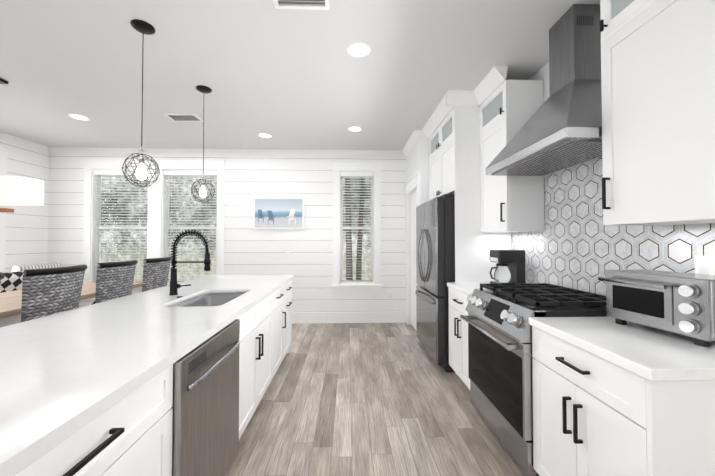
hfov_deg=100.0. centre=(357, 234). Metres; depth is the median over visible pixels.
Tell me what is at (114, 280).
chair
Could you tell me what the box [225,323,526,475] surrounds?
floor
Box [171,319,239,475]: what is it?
dishwasher
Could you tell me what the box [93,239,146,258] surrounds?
window blinds
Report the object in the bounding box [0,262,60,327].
bench
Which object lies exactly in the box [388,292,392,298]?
outlet
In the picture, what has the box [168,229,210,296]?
faucet
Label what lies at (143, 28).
pendant light
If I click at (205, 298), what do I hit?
sink
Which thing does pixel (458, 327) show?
base cabinet
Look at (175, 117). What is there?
ceiling vent
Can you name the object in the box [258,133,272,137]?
recessed light
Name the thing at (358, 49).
recessed light
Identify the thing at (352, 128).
recessed light
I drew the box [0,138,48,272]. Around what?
wall
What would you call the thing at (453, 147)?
upper cabinet
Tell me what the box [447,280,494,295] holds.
countertop
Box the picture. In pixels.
[253,198,303,228]
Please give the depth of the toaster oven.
1.28 m
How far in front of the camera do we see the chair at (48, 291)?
2.37 m
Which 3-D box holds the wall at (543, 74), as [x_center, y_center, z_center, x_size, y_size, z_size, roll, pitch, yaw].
[1.698,-0.055,0.679,0.140,2.800,6.860,0,-1,-2]
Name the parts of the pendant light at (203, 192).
bulb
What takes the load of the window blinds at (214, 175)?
attached to the trim
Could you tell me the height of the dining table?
0.781 m
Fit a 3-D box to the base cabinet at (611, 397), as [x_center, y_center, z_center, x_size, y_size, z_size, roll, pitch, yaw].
[1.278,0.919,1.313,0.642,0.875,0.643,0,-1,-2]
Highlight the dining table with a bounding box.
[0,282,141,318]
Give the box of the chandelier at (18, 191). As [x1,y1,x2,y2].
[0,78,43,212]
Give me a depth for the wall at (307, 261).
4.84 m
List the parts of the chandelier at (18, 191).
frame, lamp shade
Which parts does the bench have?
seat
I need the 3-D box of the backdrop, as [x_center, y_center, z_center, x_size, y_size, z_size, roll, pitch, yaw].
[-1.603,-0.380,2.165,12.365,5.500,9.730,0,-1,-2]
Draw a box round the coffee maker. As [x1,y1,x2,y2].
[490,250,525,283]
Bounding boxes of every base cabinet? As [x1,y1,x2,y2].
[448,288,469,389]
[529,324,714,475]
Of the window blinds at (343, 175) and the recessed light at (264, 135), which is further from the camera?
the window blinds at (343, 175)
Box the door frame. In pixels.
[402,130,419,339]
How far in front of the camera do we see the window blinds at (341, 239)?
4.89 m
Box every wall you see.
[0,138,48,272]
[47,153,406,311]
[406,130,428,323]
[511,62,549,246]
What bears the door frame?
attached to the wall at (417, 158)
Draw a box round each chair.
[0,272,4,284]
[21,264,87,321]
[95,260,137,303]
[142,257,171,291]
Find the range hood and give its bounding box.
[485,4,601,175]
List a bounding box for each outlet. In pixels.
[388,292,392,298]
[695,256,714,274]
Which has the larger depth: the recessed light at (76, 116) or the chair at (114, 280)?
the recessed light at (76, 116)
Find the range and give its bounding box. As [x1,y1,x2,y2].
[460,283,608,475]
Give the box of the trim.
[0,132,405,323]
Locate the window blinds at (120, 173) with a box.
[93,171,147,232]
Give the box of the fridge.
[415,194,454,371]
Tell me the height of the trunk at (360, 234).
4.803 m
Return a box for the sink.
[176,293,239,304]
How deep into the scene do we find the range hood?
1.86 m
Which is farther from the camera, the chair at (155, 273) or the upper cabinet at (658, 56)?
the chair at (155, 273)
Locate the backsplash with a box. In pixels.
[512,157,714,295]
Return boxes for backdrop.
[99,175,370,280]
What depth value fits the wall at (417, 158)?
4.14 m
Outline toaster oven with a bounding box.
[598,269,714,346]
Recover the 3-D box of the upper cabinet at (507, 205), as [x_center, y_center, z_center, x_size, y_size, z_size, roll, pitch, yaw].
[1.395,-0.723,2.767,0.317,1.388,0.510,0,-1,-2]
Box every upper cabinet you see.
[426,92,477,203]
[478,66,544,235]
[600,0,714,225]
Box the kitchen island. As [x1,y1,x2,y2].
[8,277,293,475]
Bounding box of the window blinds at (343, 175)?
[341,173,372,223]
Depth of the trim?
4.80 m
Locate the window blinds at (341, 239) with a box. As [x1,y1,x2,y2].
[341,239,372,250]
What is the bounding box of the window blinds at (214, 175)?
[164,172,216,231]
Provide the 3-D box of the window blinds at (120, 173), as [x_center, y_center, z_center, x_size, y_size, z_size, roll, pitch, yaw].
[-3.761,-0.526,4.800,0.833,0.972,0.061,0,-1,-2]
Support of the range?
on the floor
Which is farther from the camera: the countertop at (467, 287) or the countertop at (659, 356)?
the countertop at (467, 287)
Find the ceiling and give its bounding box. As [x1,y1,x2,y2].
[0,0,599,149]
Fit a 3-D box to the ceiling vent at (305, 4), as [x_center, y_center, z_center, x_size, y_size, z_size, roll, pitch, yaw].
[-0.343,-1.430,1.798,0.340,0.011,0.200,0,-1,-2]
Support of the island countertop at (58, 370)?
on the kitchen island
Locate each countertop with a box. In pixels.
[0,275,293,475]
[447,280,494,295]
[529,317,714,383]
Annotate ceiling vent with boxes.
[164,114,202,121]
[273,0,329,9]
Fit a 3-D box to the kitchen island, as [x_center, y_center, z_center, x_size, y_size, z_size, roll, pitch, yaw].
[-0.973,0.919,1.307,0.686,0.875,4.518,0,-1,-2]
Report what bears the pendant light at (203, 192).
hanging from the ceiling
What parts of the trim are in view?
window trim on the left wall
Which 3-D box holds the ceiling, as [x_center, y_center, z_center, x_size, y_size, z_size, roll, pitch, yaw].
[-1.568,-1.498,1.085,6.665,0.100,7.830,0,-1,-2]
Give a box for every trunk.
[345,178,352,279]
[356,178,364,279]
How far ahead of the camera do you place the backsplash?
2.05 m
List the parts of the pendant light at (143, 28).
bulb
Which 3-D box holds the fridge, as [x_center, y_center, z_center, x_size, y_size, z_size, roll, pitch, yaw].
[1.105,0.493,3.483,0.810,1.800,0.899,0,-1,-2]
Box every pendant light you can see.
[122,19,159,186]
[191,85,214,202]
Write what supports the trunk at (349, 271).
on the backdrop
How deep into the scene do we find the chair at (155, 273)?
3.67 m
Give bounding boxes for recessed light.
[68,113,90,120]
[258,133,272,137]
[346,41,371,57]
[348,126,362,131]
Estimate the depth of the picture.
4.81 m
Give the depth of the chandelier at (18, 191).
2.64 m
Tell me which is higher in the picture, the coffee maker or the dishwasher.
the coffee maker

